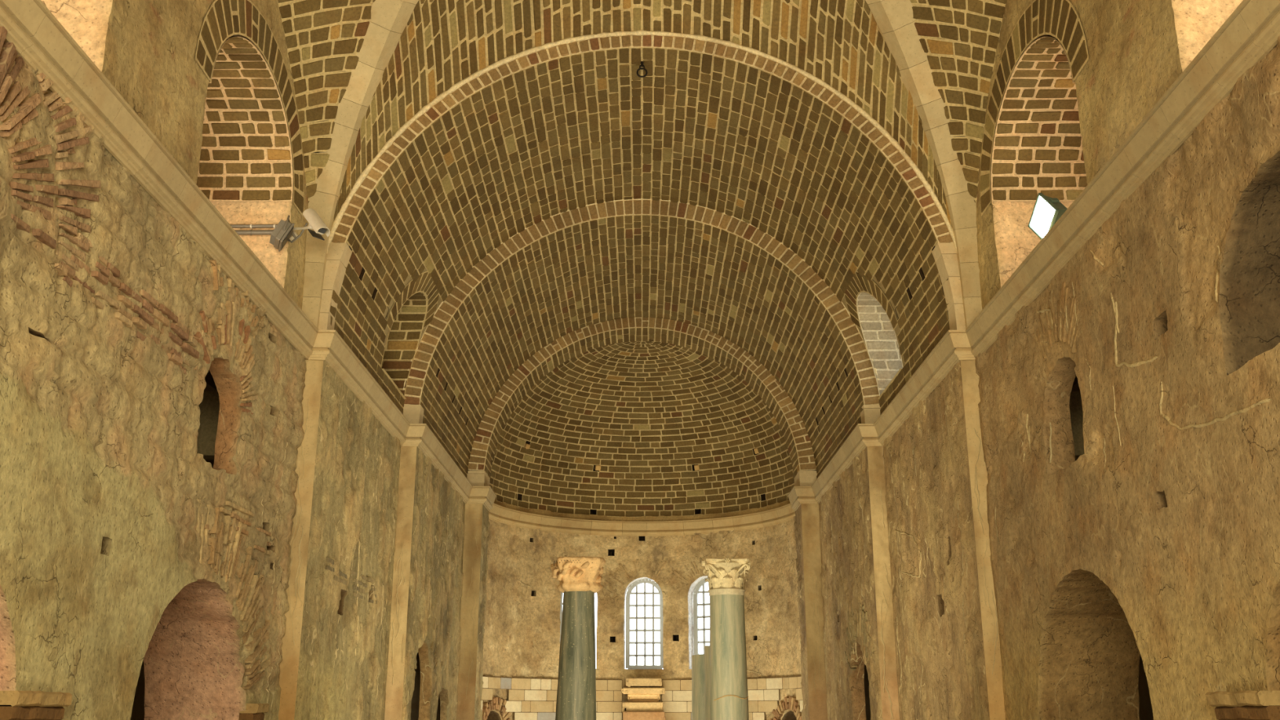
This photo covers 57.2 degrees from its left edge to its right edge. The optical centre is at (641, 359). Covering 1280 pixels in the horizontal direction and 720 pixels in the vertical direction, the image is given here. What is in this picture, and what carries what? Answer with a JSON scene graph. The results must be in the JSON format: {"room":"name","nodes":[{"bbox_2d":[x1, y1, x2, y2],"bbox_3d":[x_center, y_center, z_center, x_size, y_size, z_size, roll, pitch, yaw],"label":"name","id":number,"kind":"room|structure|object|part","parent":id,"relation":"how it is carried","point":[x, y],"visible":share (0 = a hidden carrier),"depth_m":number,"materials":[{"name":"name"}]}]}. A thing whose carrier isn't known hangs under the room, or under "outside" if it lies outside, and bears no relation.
{"room":"church interior","nodes":[
{"label":"church interior","id":0,"kind":"room"},
{"bbox_2d":[0,0,306,719],"bbox_3d":[-4.452,1.254,9.022,1.056,6.228,8.800,0,-17,0],"label":"wall","id":1,"kind":"structure","parent":0,"point":[122,547],"depth_m":9.02,"materials":[{"name":"paint"}]},
{"bbox_2d":[0,690,72,719],"bbox_3d":[-3.931,2.345,7.523,0.199,0.427,0.700,0,-17,0],"label":"stone","id":2,"kind":"object","parent":1,"relation":"attached to","point":[14,704],"visible":1,"depth_m":7.44,"materials":[{"name":"stone"}]},
{"bbox_2d":[239,703,270,719],"bbox_3d":[-3.930,3.694,11.858,0.200,0.425,0.320,0,-17,0],"label":"stone","id":3,"kind":"object","parent":1,"relation":"attached to","point":[253,711],"visible":0.99,"depth_m":11.76,"materials":[{"name":"stone"}]},
{"bbox_2d":[302,0,418,328],"bbox_3d":[-2.068,-3.520,12.762,0.615,5.375,6.251,14,-22,-39],"label":"trim","id":4,"kind":"structure","parent":1,"relation":"attached to","point":[390,18],"depth_m":14.26,"materials":[{"name":"stone"}]},
{"bbox_2d":[40,0,307,309],"bbox_3d":[-4.731,-3.393,10.320,1.298,4.260,9.000,0,-17,0],"label":"wall","id":5,"kind":"structure","parent":0,"point":[146,50],"depth_m":10.23,"materials":[{"name":"paint"}]},
{"bbox_2d":[195,0,303,216],"bbox_3d":[-4.699,-3.625,10.348,1.263,1.479,8.260,0,-17,0],"label":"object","id":6,"kind":"structure","parent":5,"relation":"attached to","point":[246,154],"depth_m":13.44,"materials":[{"name":"brick"}]},
{"bbox_2d":[293,360,400,719],"bbox_3d":[-3.922,3.382,15.431,0.362,5.840,4.700,0,-17,0],"label":"wall","id":7,"kind":"structure","parent":0,"point":[343,668],"depth_m":15.12,"materials":[{"name":"paint"}]},
{"bbox_2d":[384,404,423,719],"bbox_3d":[-3.704,3.825,17.893,0.352,6.414,0.311,0,-17,0],"label":"trim","id":8,"kind":"structure","parent":7,"relation":"attached to","point":[414,414],"depth_m":17.92,"materials":[{"name":"stone"}]},
{"bbox_2d":[401,446,465,719],"bbox_3d":[-3.673,4.834,20.215,0.356,5.857,5.300,0,-17,0],"label":"wall","id":9,"kind":"structure","parent":0,"point":[433,628],"depth_m":19.98,"materials":[{"name":"paint"}]},
{"bbox_2d":[456,471,486,719],"bbox_3d":[-3.407,5.355,22.965,0.446,6.414,0.314,0,-17,0],"label":"trim","id":10,"kind":"structure","parent":9,"relation":"attached to","point":[466,686],"depth_m":23.00,"materials":[{"name":"stone"}]},
{"bbox_2d":[474,503,489,719],"bbox_3d":[-3.371,5.438,23.286,0.457,6.440,0.928,0,-17,0],"label":"trim","id":11,"kind":"structure","parent":9,"relation":"attached to","point":[485,524],"depth_m":23.35,"materials":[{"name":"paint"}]},
{"bbox_2d":[327,47,950,414],"bbox_3d":[-0.010,-1.855,17.030,11.044,4.710,4.865,0,-17,0],"label":"vault","id":12,"kind":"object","parent":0,"point":[539,142],"visible":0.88,"depth_m":16.71,"materials":[{"name":"brick"}]},
{"bbox_2d":[636,61,647,77],"bbox_3d":[0.000,-3.864,15.531,0.149,0.270,0.041,0,-17,0],"label":"ring","id":13,"kind":"object","parent":12,"relation":"hanging from","point":[642,62],"visible":1,"depth_m":15.52,"materials":[{"name":"black metal"}]},
{"bbox_2d":[196,0,1084,459],"bbox_3d":[0.000,-2.286,14.887,11.198,7.178,0.265,0,-17,0],"label":"wall","id":14,"kind":"structure","parent":0,"point":[209,406],"depth_m":13.86,"materials":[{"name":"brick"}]},
{"bbox_2d":[278,243,351,719],"bbox_3d":[-3.877,2.070,13.513,0.486,7.244,0.310,0,-17,0],"label":"trim","id":15,"kind":"structure","parent":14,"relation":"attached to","point":[306,455],"depth_m":13.52,"materials":[{"name":"stone"}]},
{"bbox_2d":[326,30,957,253],"bbox_3d":[0.001,-2.764,14.810,7.875,3.179,0.083,0,-17,0],"label":"arch","id":16,"kind":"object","parent":14,"relation":"attached to","point":[343,224],"depth_m":14.99,"materials":[{"name":"brick"}]},
{"bbox_2d":[419,214,863,478],"bbox_3d":[0.000,0.087,21.648,7.530,3.660,5.300,0,-17,0],"label":"vault","id":17,"kind":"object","parent":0,"point":[567,280],"visible":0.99,"depth_m":21.42,"materials":[{"name":"brick"}]},
{"bbox_2d":[277,0,1006,224],"bbox_3d":[0.000,-5.039,10.582,8.200,4.438,9.450,0,-17,0],"label":"vault","id":18,"kind":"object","parent":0,"point":[506,29],"visible":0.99,"depth_m":14.61,"materials":[{"name":"brick"}]},
{"bbox_2d":[489,341,794,521],"bbox_3d":[0.000,1.365,26.281,7.635,4.010,5.222,0,-17,0],"label":"ceiling","id":19,"kind":"structure","parent":0,"point":[630,431],"depth_m":27.17,"materials":[{"name":"brick"}]},
{"bbox_2d":[130,0,1153,719],"bbox_3d":[0.000,-1.286,10.624,18.450,12.200,31.000,0,-17,0],"label":"wall","id":20,"kind":"structure","parent":0,"point":[1145,710],"depth_m":21.06,"materials":[{"name":"stone"}]},
{"bbox_2d":[0,0,496,511],"bbox_3d":[-3.820,0.150,15.056,0.794,0.330,19.734,-1,-17,2],"label":"crown molding","id":21,"kind":"structure","parent":20,"relation":"attached to","point":[37,37],"depth_m":10.05,"materials":[{"name":"stone"}]},
{"bbox_2d":[230,223,277,228],"bbox_3d":[-4.602,-1.541,13.542,0.890,0.052,0.071,0,-17,0],"label":"cable conduit","id":22,"kind":"object","parent":20,"relation":"attached to","point":[274,225],"visible":0.58,"depth_m":13.52,"materials":[{"name":"grey metal"}]},
{"bbox_2d":[235,229,274,235],"bbox_3d":[-4.602,-1.466,13.515,0.890,0.068,0.079,0,-17,0],"label":"cable conduit","id":23,"kind":"object","parent":20,"relation":"attached to","point":[251,233],"visible":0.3,"depth_m":13.48,"materials":[{"name":"grey metal"}]},
{"bbox_2d":[288,208,329,243],"bbox_3d":[-3.852,-1.518,13.387,0.793,0.408,0.233,-14,-22,39],"label":"security camera","id":24,"kind":"object","parent":20,"relation":"attached to","point":[317,224],"visible":0.87,"depth_m":13.25,"materials":[{"name":"beige paint"}]},
{"bbox_2d":[269,215,296,251],"bbox_3d":[-4.073,-1.426,13.282,0.275,0.357,0.465,4,-17,-12],"label":"floodlight","id":25,"kind":"object","parent":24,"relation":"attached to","point":[283,231],"visible":0.99,"depth_m":13.11,"materials":[{"name":"grey metal"}]},
{"bbox_3d":[-4.015,-1.383,13.233,0.135,0.246,0.320,6,-18,-20],"label":"frame","id":26,"kind":"part","parent":25,"relation":"part of","materials":[{"name":"grey metal"}]},
{"bbox_3d":[-4.002,-1.375,13.235,0.101,0.198,0.270,6,-18,-20],"label":"glass","id":27,"kind":"part","parent":25,"relation":"part of","materials":[{"name":"glass"}]},
{"bbox_3d":[-3.967,-1.498,13.461,0.216,0.107,0.533,14,-22,-38],"label":"wall arm","id":28,"kind":"part","parent":24,"relation":"part of","materials":[{"name":"beige paint"}]},
{"bbox_3d":[-3.677,-1.414,13.233,0.115,0.119,0.160,-13,-21,38],"label":"infrared plate","id":29,"kind":"part","parent":24,"relation":"part of","materials":[{"name":"plastic"}]},
{"bbox_2d":[488,502,795,536],"bbox_3d":[0.000,3.557,26.275,7.199,0.330,3.534,0,-17,0],"label":"crown molding","id":30,"kind":"structure","parent":20,"relation":"attached to","point":[499,513],"depth_m":27.18,"materials":[{"name":"stone"}]},
{"bbox_2d":[402,198,880,404],"bbox_3d":[-0.003,-0.992,19.184,7.717,3.653,0.067,0,-17,0],"label":"trim","id":31,"kind":"structure","parent":20,"relation":"attached to","point":[855,342],"depth_m":19.37,"materials":[{"name":"brick"}]},
{"bbox_2d":[480,675,803,719],"bbox_3d":[0.000,7.923,24.754,6.650,2.350,3.314,0,-17,0],"label":"trim","id":32,"kind":"structure","parent":20,"relation":"attached to","point":[530,699],"depth_m":25.68,"materials":[{"name":"stone"}]},
{"bbox_2d":[467,317,816,486],"bbox_3d":[-0.001,0.894,24.625,7.182,3.815,0.974,0,-17,0],"label":"trim","id":33,"kind":"structure","parent":20,"relation":"attached to","point":[575,343],"depth_m":24.54,"materials":[{"name":"brick"}]},
{"bbox_2d":[787,0,1279,511],"bbox_3d":[3.742,0.149,15.051,0.978,0.330,19.723,0,-17,-1],"label":"crown molding","id":34,"kind":"structure","parent":20,"relation":"attached to","point":[1252,30],"depth_m":10.04,"materials":[{"name":"stone"}]},
{"bbox_2d":[1027,192,1067,239],"bbox_3d":[4.219,-1.375,11.467,0.715,0.496,0.503,2,-17,-6],"label":"floodlight","id":35,"kind":"object","parent":34,"relation":"on","point":[1046,211],"visible":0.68,"depth_m":11.42,"materials":[{"name":"grey metal"}]},
{"bbox_3d":[3.915,-1.385,11.436,0.060,0.432,0.440,2,-17,-6],"label":"lit glass","id":36,"kind":"part","parent":35,"relation":"part of","materials":[{"name":"white glass"}]},
{"bbox_2d":[482,515,802,719],"bbox_3d":[-0.001,6.364,25.457,8.115,5.958,3.920,0,-17,0],"label":"wall","id":37,"kind":"structure","parent":0,"point":[522,634],"depth_m":26.33,"materials":[{"name":"paint"}]},
{"bbox_2d":[560,591,595,639],"bbox_3d":[-1.531,6.071,27.121,0.900,2.075,0.080,7,-18,-23],"label":"window","id":38,"kind":"structure","parent":37,"relation":"in","point":[562,593],"depth_m":27.01,"materials":[{"name":"paint"}]},
{"bbox_2d":[625,578,662,669],"bbox_3d":[0.069,6.166,27.438,0.900,2.075,0.080,0,-17,1],"label":"window","id":39,"kind":"structure","parent":37,"relation":"in","point":[628,630],"depth_m":27.39,"materials":[{"name":"paint"}]},
{"bbox_2d":[693,577,710,654],"bbox_3d":[1.615,6.059,27.083,0.900,2.075,0.080,-8,-19,25],"label":"window","id":40,"kind":"structure","parent":37,"relation":"in","point":[701,584],"depth_m":27.24,"materials":[{"name":"paint"}]},
{"bbox_2d":[794,504,809,719],"bbox_3d":[3.227,5.459,23.356,0.419,6.440,1.004,-7,-18,23],"label":"trim","id":41,"kind":"structure","parent":37,"relation":"attached to","point":[797,523],"depth_m":23.34,"materials":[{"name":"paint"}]},
{"bbox_2d":[818,446,882,719],"bbox_3d":[3.670,4.838,20.214,0.365,5.866,5.300,0,-17,0],"label":"wall","id":42,"kind":"structure","parent":0,"point":[850,628],"depth_m":19.93,"materials":[{"name":"paint"}]},
{"bbox_2d":[797,471,827,719],"bbox_3d":[3.407,5.355,22.966,0.446,6.414,0.313,0,-17,0],"label":"trim","id":43,"kind":"structure","parent":42,"relation":"attached to","point":[817,687],"depth_m":23.00,"materials":[{"name":"stone"}]},
{"bbox_2d":[882,360,990,719],"bbox_3d":[3.844,3.382,15.431,0.199,5.840,4.700,0,-17,0],"label":"wall","id":44,"kind":"structure","parent":0,"point":[941,671],"depth_m":15.13,"materials":[{"name":"paint"}]},
{"bbox_2d":[860,404,899,719],"bbox_3d":[3.704,3.825,17.893,0.352,6.414,0.310,0,-17,0],"label":"trim","id":45,"kind":"structure","parent":44,"relation":"attached to","point":[869,414],"depth_m":17.92,"materials":[{"name":"stone"}]},
{"bbox_2d":[976,0,1243,309],"bbox_3d":[4.731,-3.393,10.320,1.297,4.260,9.000,0,-17,0],"label":"wall","id":46,"kind":"structure","parent":0,"point":[1137,50],"depth_m":10.26,"materials":[{"name":"paint"}]},
{"bbox_2d":[865,0,982,328],"bbox_3d":[2.068,-3.520,12.762,0.615,5.375,6.251,-14,-22,39],"label":"trim","id":47,"kind":"structure","parent":46,"relation":"attached to","point":[893,18],"depth_m":14.27,"materials":[{"name":"stone"}]},
{"bbox_2d":[980,0,1088,216],"bbox_3d":[4.699,-3.625,10.348,1.262,1.479,8.260,0,-17,0],"label":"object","id":48,"kind":"structure","parent":46,"relation":"attached to","point":[1037,147],"depth_m":13.43,"materials":[{"name":"brick"}]},
{"bbox_2d":[974,35,1279,719],"bbox_3d":[4.462,1.436,8.968,1.035,5.848,8.800,0,-17,0],"label":"wall","id":49,"kind":"structure","parent":0,"point":[1160,543],"depth_m":9.12,"materials":[{"name":"paint"}]},
{"bbox_2d":[932,243,1005,719],"bbox_3d":[3.877,2.070,13.513,0.486,7.244,0.310,0,-17,0],"label":"trim","id":50,"kind":"structure","parent":49,"relation":"attached to","point":[944,255],"depth_m":13.55,"materials":[{"name":"stone"}]},
{"bbox_2d":[1204,690,1279,719],"bbox_3d":[3.928,2.365,7.591,0.205,0.431,0.700,0,-17,0],"label":"stone","id":51,"kind":"object","parent":49,"relation":"attached to","point":[1240,704],"visible":0.98,"depth_m":7.49,"materials":[{"name":"stone"}]},
{"bbox_3d":[0.000,5.269,11.232,18.893,0.200,32.293,0,-17,0],"label":"floor","id":52,"kind":"structure","parent":0,"visible":0},
{"bbox_2d":[550,556,605,719],"bbox_3d":[-1.113,5.457,19.557,1.012,4.250,1.012,0,-17,0],"label":"marble column","id":53,"kind":"structure","parent":52,"relation":"on","point":[580,578],"depth_m":19.58,"materials":[{"name":"stone"}]},
{"bbox_2d":[621,678,666,719],"bbox_3d":[0.033,8.327,25.978,0.987,2.465,0.708,0,-17,0],"label":"seat","id":54,"kind":"object","parent":52,"relation":"on","point":[643,704],"visible":1,"depth_m":26.03,"materials":[{"name":"stone"}]},
{"bbox_3d":[0.044,7.255,26.363,0.808,0.192,0.510,0,-17,0],"label":"backrest","id":55,"kind":"part","parent":54,"relation":"part of","materials":[{"name":"stone"}]},
{"bbox_2d":[691,654,705,719],"bbox_3d":[1.179,6.841,21.542,0.702,2.748,0.702,0,-17,0],"label":"marble column","id":56,"kind":"structure","parent":52,"relation":"on","point":[697,660],"depth_m":21.59,"materials":[{"name":"beige stone"}]},
{"bbox_2d":[704,645,710,719],"bbox_3d":[1.365,6.470,20.505,0.702,2.858,0.702,0,-17,0],"label":"marble column","id":57,"kind":"structure","parent":52,"relation":"on","point":[707,663],"depth_m":20.62,"materials":[{"name":"beige stone"}]},
{"bbox_2d":[701,557,751,719],"bbox_3d":[1.446,5.471,19.553,0.904,4.222,0.904,0,-17,0],"label":"marble column","id":58,"kind":"structure","parent":52,"relation":"on","point":[726,580],"depth_m":19.55,"materials":[{"name":"grey stone"}]}
]}

